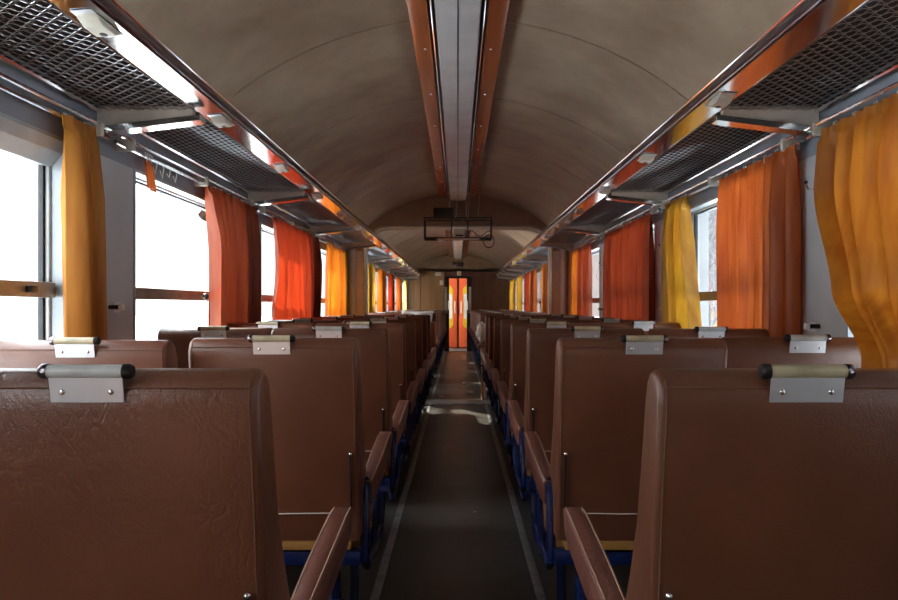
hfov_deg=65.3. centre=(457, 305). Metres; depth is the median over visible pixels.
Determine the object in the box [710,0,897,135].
luggage rack
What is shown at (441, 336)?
seat
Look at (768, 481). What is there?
seat
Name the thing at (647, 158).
light
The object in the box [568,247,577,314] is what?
curtain
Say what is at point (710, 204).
window
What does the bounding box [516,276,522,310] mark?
curtain
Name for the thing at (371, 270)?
curtain
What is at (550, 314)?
seat
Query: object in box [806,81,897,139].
rail
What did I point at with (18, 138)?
window
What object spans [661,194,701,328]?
curtain
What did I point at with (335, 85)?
ceiling
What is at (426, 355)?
seat
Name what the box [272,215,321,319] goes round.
curtain
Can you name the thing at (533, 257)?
luggage rack
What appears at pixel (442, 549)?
floor
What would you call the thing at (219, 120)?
light
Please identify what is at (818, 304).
wall
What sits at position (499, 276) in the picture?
luggage rack
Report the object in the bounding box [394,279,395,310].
window
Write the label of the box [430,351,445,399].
trim
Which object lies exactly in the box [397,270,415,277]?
luggage rack
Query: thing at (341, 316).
seat
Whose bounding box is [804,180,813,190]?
coat hook
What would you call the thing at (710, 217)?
bare tree
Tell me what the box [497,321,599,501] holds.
seat
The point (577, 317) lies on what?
seat
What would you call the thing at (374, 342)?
seat
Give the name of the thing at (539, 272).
window
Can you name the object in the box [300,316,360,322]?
seat
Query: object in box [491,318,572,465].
seat
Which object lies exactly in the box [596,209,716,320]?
bare tree
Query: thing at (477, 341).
seat
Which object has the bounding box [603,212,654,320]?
curtain
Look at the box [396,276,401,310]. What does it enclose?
curtain
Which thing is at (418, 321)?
seat
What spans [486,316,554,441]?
seat
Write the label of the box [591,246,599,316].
window
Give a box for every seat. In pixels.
[0,337,177,367]
[0,364,352,599]
[157,326,272,367]
[188,335,391,599]
[227,321,314,328]
[267,318,340,325]
[271,326,408,556]
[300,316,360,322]
[316,321,418,501]
[323,315,374,318]
[340,314,382,315]
[343,318,424,465]
[361,316,429,441]
[368,312,398,315]
[375,315,433,423]
[384,314,435,409]
[400,313,438,395]
[416,311,442,373]
[421,311,441,379]
[422,310,445,361]
[428,310,444,364]
[431,312,439,386]
[432,310,443,369]
[444,310,446,342]
[469,310,471,342]
[470,310,493,361]
[471,310,487,364]
[472,310,483,369]
[473,311,502,373]
[474,311,494,358]
[476,312,510,362]
[477,312,515,395]
[480,314,531,409]
[482,315,540,423]
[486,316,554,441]
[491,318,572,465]
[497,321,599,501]
[507,326,644,556]
[517,312,547,315]
[524,335,727,599]
[533,314,578,317]
[542,315,576,318]
[555,316,614,322]
[563,364,897,599]
[574,318,645,322]
[599,321,680,334]
[647,326,768,337]
[722,334,860,367]
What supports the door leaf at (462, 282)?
in the door at (457, 279)
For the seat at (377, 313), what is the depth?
9.87 m
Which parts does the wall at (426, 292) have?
panel, header panel, arch panel, panel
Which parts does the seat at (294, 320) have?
grab handle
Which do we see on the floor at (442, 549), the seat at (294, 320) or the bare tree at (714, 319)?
the seat at (294, 320)
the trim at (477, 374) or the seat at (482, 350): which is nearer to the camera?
the seat at (482, 350)
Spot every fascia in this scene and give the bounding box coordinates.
[49,0,422,276]
[493,0,866,276]
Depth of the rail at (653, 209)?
5.26 m
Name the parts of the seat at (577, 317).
grab handle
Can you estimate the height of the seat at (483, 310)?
1.115 m
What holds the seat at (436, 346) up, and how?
on the floor at (442, 549)
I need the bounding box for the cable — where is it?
[466,230,493,247]
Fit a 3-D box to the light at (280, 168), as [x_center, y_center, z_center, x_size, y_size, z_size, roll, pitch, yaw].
[-0.977,-0.757,3.880,0.056,0.024,0.180,0,0,0]
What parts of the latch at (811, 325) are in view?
catch plate, stem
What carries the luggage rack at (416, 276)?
attached to the wall at (117, 166)
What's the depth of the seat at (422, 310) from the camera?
15.51 m
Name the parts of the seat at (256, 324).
grab handle, mounting plate, backrest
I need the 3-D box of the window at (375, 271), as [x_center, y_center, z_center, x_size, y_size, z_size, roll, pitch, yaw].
[-1.470,-0.125,11.790,0.111,0.950,1.380,0,0,0]
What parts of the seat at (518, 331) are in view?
armrest, leg, backrest, mounting plate, grab handle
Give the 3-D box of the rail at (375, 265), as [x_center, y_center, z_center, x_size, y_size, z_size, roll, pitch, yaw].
[-1.381,-0.670,11.795,0.076,0.052,1.890,0,0,0]
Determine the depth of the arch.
8.62 m
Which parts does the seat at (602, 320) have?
backrest, grab handle, mounting plate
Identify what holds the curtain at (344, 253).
hanging from the rail at (318, 236)
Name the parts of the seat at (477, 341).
backrest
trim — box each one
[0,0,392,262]
[370,404,430,599]
[425,400,490,403]
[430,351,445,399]
[470,351,480,389]
[484,404,545,599]
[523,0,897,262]
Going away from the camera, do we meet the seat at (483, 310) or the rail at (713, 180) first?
the rail at (713, 180)
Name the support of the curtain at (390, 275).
hanging from the rail
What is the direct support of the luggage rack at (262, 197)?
attached to the wall at (117, 166)
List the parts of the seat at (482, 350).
armrest, backrest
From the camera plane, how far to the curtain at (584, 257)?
7.41 m
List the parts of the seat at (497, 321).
armrest, backrest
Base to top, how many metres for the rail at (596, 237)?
0.052 m
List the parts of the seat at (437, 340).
backrest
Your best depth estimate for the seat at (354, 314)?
7.74 m
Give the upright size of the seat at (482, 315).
1.115 m
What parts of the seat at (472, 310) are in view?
backrest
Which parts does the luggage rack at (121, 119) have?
wall rod, rod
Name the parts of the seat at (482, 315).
backrest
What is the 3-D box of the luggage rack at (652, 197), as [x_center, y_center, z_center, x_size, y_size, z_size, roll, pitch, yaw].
[1.206,-0.727,3.773,0.412,0.114,1.946,0,0,0]
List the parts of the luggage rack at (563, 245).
wall rod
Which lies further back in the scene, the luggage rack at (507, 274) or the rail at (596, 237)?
the luggage rack at (507, 274)
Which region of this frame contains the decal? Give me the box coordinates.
[198,210,205,220]
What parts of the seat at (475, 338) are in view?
backrest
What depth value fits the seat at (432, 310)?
13.43 m
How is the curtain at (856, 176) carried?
hanging from the rail at (816, 127)
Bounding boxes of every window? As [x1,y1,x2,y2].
[0,112,63,339]
[133,169,208,339]
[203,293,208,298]
[260,223,273,321]
[321,248,325,302]
[375,271,376,311]
[386,276,387,310]
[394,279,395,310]
[537,271,540,311]
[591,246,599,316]
[652,223,655,320]
[690,196,717,300]
[846,324,853,336]
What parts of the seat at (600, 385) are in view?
clamp knob, armrest, leg, board, pocket cord, backrest, mounting plate, grab handle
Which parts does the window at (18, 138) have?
frame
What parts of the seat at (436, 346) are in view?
backrest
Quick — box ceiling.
[115,0,800,268]
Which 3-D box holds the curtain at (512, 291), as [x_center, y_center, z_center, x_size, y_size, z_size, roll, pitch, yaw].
[1.364,-0.133,17.558,0.069,1.085,1.504,0,0,0]
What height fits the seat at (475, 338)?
1.115 m
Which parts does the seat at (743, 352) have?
mounting plate, grab handle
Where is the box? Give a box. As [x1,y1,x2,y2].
[433,208,453,216]
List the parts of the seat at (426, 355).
backrest, armrest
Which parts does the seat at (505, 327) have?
armrest, leg, backrest, grab handle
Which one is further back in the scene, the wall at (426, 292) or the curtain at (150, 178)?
the wall at (426, 292)
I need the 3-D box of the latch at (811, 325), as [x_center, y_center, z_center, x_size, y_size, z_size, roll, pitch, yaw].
[1.393,0.080,2.789,0.063,0.044,0.102,0,0,0]
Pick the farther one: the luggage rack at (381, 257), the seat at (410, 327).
the luggage rack at (381, 257)
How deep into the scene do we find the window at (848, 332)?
2.54 m
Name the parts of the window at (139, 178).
frame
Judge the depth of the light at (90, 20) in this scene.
1.87 m
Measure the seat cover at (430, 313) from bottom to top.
0.150 m
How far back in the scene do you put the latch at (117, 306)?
2.85 m
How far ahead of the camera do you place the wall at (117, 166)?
2.88 m
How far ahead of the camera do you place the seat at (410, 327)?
4.99 m
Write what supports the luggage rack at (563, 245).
attached to the wall at (818, 304)
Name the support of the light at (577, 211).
attached to the fascia at (807, 20)
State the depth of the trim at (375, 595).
3.84 m
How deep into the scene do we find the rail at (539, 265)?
11.78 m
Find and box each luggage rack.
[0,0,205,135]
[136,114,309,206]
[271,193,353,235]
[326,226,375,250]
[368,246,392,261]
[377,257,402,268]
[388,264,409,273]
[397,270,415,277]
[405,274,419,280]
[496,274,510,280]
[500,270,518,277]
[506,264,527,273]
[513,257,538,268]
[523,246,547,261]
[540,226,589,250]
[562,193,644,235]
[606,114,779,206]
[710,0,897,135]
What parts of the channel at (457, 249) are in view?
wood moulding, wood moulding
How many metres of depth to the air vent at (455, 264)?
18.64 m
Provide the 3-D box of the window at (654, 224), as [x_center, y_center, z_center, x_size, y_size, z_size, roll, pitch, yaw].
[1.470,-0.125,5.720,0.111,0.950,1.380,0,0,0]
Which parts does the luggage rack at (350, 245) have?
wall rod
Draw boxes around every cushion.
[352,502,372,546]
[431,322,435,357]
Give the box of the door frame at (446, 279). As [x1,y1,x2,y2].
[444,277,471,350]
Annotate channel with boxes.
[406,0,509,200]
[445,230,470,258]
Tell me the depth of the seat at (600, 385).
2.16 m
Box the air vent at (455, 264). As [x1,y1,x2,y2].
[453,262,462,266]
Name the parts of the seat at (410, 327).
grab handle, backrest, leg, armrest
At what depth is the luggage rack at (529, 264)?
12.68 m
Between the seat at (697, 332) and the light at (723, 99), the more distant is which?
the seat at (697, 332)
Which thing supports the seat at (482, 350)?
on the floor at (442, 549)
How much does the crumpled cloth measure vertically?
0.284 m
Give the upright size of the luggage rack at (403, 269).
0.114 m
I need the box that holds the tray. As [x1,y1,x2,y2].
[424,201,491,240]
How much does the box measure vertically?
0.120 m
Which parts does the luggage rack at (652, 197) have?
rod, wall rod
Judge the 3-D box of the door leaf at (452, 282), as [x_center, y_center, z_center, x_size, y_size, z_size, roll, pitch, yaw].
[-0.310,0.195,19.993,0.560,1.970,0.114,0,0,0]
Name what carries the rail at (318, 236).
attached to the wall at (117, 166)
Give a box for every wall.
[0,48,404,339]
[406,255,509,350]
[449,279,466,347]
[511,59,897,336]
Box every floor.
[285,351,630,599]
[449,348,466,349]
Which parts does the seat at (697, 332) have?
mounting plate, grab handle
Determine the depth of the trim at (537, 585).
3.85 m
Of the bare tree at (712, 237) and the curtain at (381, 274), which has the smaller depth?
the curtain at (381, 274)
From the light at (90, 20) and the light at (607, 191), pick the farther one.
the light at (607, 191)
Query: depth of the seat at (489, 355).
6.88 m
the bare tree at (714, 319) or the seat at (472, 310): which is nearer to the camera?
the seat at (472, 310)
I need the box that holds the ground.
[0,317,271,339]
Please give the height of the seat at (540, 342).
1.115 m
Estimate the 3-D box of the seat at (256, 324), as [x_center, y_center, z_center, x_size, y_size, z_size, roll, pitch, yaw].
[-1.085,0.645,4.351,0.515,1.115,0.729,0,0,0]
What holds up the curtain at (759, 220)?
hanging from the rail at (713, 180)
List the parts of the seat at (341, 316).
backrest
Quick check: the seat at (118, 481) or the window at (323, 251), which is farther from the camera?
the window at (323, 251)
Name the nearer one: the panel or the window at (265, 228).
the window at (265, 228)
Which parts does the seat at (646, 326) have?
mounting plate, grab handle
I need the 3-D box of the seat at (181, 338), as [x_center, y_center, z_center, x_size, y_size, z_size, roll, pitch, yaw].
[-1.085,0.645,3.461,0.515,1.115,0.729,0,0,0]
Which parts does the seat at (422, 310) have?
backrest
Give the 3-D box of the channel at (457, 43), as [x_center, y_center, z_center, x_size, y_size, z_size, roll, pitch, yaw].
[0.000,-1.309,1.585,0.450,0.132,13.430,0,0,0]
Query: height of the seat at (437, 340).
1.115 m
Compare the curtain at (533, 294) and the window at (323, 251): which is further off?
the curtain at (533, 294)
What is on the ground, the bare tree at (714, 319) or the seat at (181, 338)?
the bare tree at (714, 319)
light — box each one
[70,9,123,37]
[207,114,234,127]
[273,164,290,172]
[311,193,323,199]
[574,209,583,213]
[599,188,611,194]
[638,154,656,162]
[706,92,737,107]
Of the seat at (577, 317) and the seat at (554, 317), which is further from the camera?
the seat at (554, 317)
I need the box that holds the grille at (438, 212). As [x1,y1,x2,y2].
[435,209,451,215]
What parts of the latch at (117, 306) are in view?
stem, catch plate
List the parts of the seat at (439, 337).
backrest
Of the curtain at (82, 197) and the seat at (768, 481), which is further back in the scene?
the curtain at (82, 197)
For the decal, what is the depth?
4.09 m
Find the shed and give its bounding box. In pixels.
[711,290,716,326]
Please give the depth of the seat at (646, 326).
4.11 m
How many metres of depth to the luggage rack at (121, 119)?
2.40 m
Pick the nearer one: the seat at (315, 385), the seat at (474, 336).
the seat at (315, 385)
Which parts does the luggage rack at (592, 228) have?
rod, wall rod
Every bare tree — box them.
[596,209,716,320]
[709,208,716,326]
[709,212,715,323]
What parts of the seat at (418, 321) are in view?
backrest, armrest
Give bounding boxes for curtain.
[60,112,106,339]
[144,152,156,192]
[205,184,260,325]
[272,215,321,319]
[325,241,344,315]
[343,250,348,314]
[368,262,374,312]
[377,267,385,311]
[388,273,393,310]
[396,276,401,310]
[403,280,405,309]
[509,279,515,309]
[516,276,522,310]
[524,271,528,310]
[529,267,537,311]
[541,263,547,312]
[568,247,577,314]
[577,241,591,315]
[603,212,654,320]
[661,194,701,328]
[716,143,801,336]
[814,90,897,367]
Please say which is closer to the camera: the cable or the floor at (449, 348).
the cable
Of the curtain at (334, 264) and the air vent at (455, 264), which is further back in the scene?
the air vent at (455, 264)
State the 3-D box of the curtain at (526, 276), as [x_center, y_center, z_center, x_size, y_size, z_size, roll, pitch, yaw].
[1.362,-0.133,13.819,0.072,1.085,0.953,0,0,0]
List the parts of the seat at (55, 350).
grab handle, mounting plate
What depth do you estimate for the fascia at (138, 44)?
2.53 m
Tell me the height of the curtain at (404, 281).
1.085 m
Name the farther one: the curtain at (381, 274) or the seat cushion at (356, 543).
the curtain at (381, 274)
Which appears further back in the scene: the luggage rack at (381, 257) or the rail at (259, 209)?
the luggage rack at (381, 257)
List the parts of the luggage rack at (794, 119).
rod, wall rod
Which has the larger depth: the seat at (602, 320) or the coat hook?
the seat at (602, 320)
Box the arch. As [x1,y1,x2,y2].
[347,194,568,314]
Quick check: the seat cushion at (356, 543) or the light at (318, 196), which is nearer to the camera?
the seat cushion at (356, 543)
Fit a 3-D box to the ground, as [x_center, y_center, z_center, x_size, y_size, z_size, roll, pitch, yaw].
[0.000,2.510,50.000,280.000,0.100,220.000,0,0,0]
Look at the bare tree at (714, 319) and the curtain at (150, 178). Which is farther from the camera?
the bare tree at (714, 319)
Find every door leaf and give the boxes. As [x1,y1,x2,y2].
[449,279,456,346]
[459,279,466,346]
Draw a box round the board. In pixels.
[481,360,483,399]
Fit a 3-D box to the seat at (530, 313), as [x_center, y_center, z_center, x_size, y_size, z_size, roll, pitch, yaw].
[1.085,0.645,9.579,0.515,1.115,0.729,0,0,0]
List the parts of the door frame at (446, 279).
pane, pane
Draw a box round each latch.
[108,302,124,312]
[803,320,820,331]
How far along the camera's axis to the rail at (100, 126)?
2.31 m
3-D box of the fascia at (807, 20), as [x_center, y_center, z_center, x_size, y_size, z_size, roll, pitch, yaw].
[0.973,-0.796,6.730,0.098,0.064,23.720,0,0,0]
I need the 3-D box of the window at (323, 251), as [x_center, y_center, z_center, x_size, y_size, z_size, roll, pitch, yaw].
[-1.470,-0.125,7.690,0.111,0.950,1.380,0,0,0]
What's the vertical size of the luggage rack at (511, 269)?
0.114 m
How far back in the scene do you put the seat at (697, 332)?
3.01 m
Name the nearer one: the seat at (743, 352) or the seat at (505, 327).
the seat at (743, 352)
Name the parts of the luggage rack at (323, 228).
wall rod, rod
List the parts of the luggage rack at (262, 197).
wall rod, rod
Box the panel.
[453,229,463,236]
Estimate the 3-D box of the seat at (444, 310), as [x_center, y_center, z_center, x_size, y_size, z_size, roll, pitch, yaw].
[-0.541,0.645,16.265,0.558,1.115,0.729,0,0,0]
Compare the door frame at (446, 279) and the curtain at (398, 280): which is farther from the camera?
the door frame at (446, 279)
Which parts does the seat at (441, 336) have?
backrest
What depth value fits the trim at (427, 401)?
8.72 m
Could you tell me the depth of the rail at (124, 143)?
3.27 m
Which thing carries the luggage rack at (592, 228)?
attached to the wall at (818, 304)
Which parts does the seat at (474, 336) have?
backrest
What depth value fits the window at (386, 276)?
14.42 m
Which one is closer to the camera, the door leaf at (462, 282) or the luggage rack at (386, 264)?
the luggage rack at (386, 264)
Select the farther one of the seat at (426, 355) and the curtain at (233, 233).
the seat at (426, 355)
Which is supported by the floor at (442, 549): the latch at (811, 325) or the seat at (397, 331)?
the seat at (397, 331)
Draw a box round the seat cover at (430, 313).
[402,311,433,321]
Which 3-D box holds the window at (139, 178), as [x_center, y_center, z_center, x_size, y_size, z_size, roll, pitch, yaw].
[-1.470,-0.125,3.750,0.111,0.950,1.380,0,0,0]
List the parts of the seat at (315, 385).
grab handle, mounting plate, backrest, pocket cord, board, leg, armrest, clamp knob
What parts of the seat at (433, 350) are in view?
backrest, armrest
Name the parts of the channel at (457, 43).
wood moulding, wood moulding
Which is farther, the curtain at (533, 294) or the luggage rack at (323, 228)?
the curtain at (533, 294)
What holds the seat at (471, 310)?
on the floor at (442, 549)
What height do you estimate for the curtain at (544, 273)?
1.085 m
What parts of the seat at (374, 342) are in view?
grab handle, mounting plate, backrest, leg, armrest, clamp knob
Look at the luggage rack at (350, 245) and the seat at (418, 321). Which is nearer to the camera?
the seat at (418, 321)
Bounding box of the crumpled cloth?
[476,322,484,342]
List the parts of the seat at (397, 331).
grab handle, mounting plate, backrest, leg, armrest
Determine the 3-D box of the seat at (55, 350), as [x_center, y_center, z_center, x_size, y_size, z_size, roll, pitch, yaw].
[-1.085,0.645,2.336,0.515,1.115,0.729,0,0,0]
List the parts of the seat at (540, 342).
clamp knob, armrest, leg, backrest, mounting plate, grab handle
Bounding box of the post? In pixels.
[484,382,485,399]
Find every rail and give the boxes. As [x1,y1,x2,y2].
[0,72,109,139]
[113,135,256,205]
[255,206,315,237]
[315,235,346,252]
[370,262,383,269]
[532,262,545,269]
[569,235,602,252]
[600,206,661,237]
[659,135,802,208]
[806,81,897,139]
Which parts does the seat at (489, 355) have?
armrest, backrest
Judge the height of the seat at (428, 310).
1.115 m
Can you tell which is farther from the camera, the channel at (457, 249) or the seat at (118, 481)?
the channel at (457, 249)
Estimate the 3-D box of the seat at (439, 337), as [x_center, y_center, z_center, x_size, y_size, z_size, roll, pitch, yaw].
[-0.541,0.645,11.489,0.558,1.115,0.729,0,0,0]

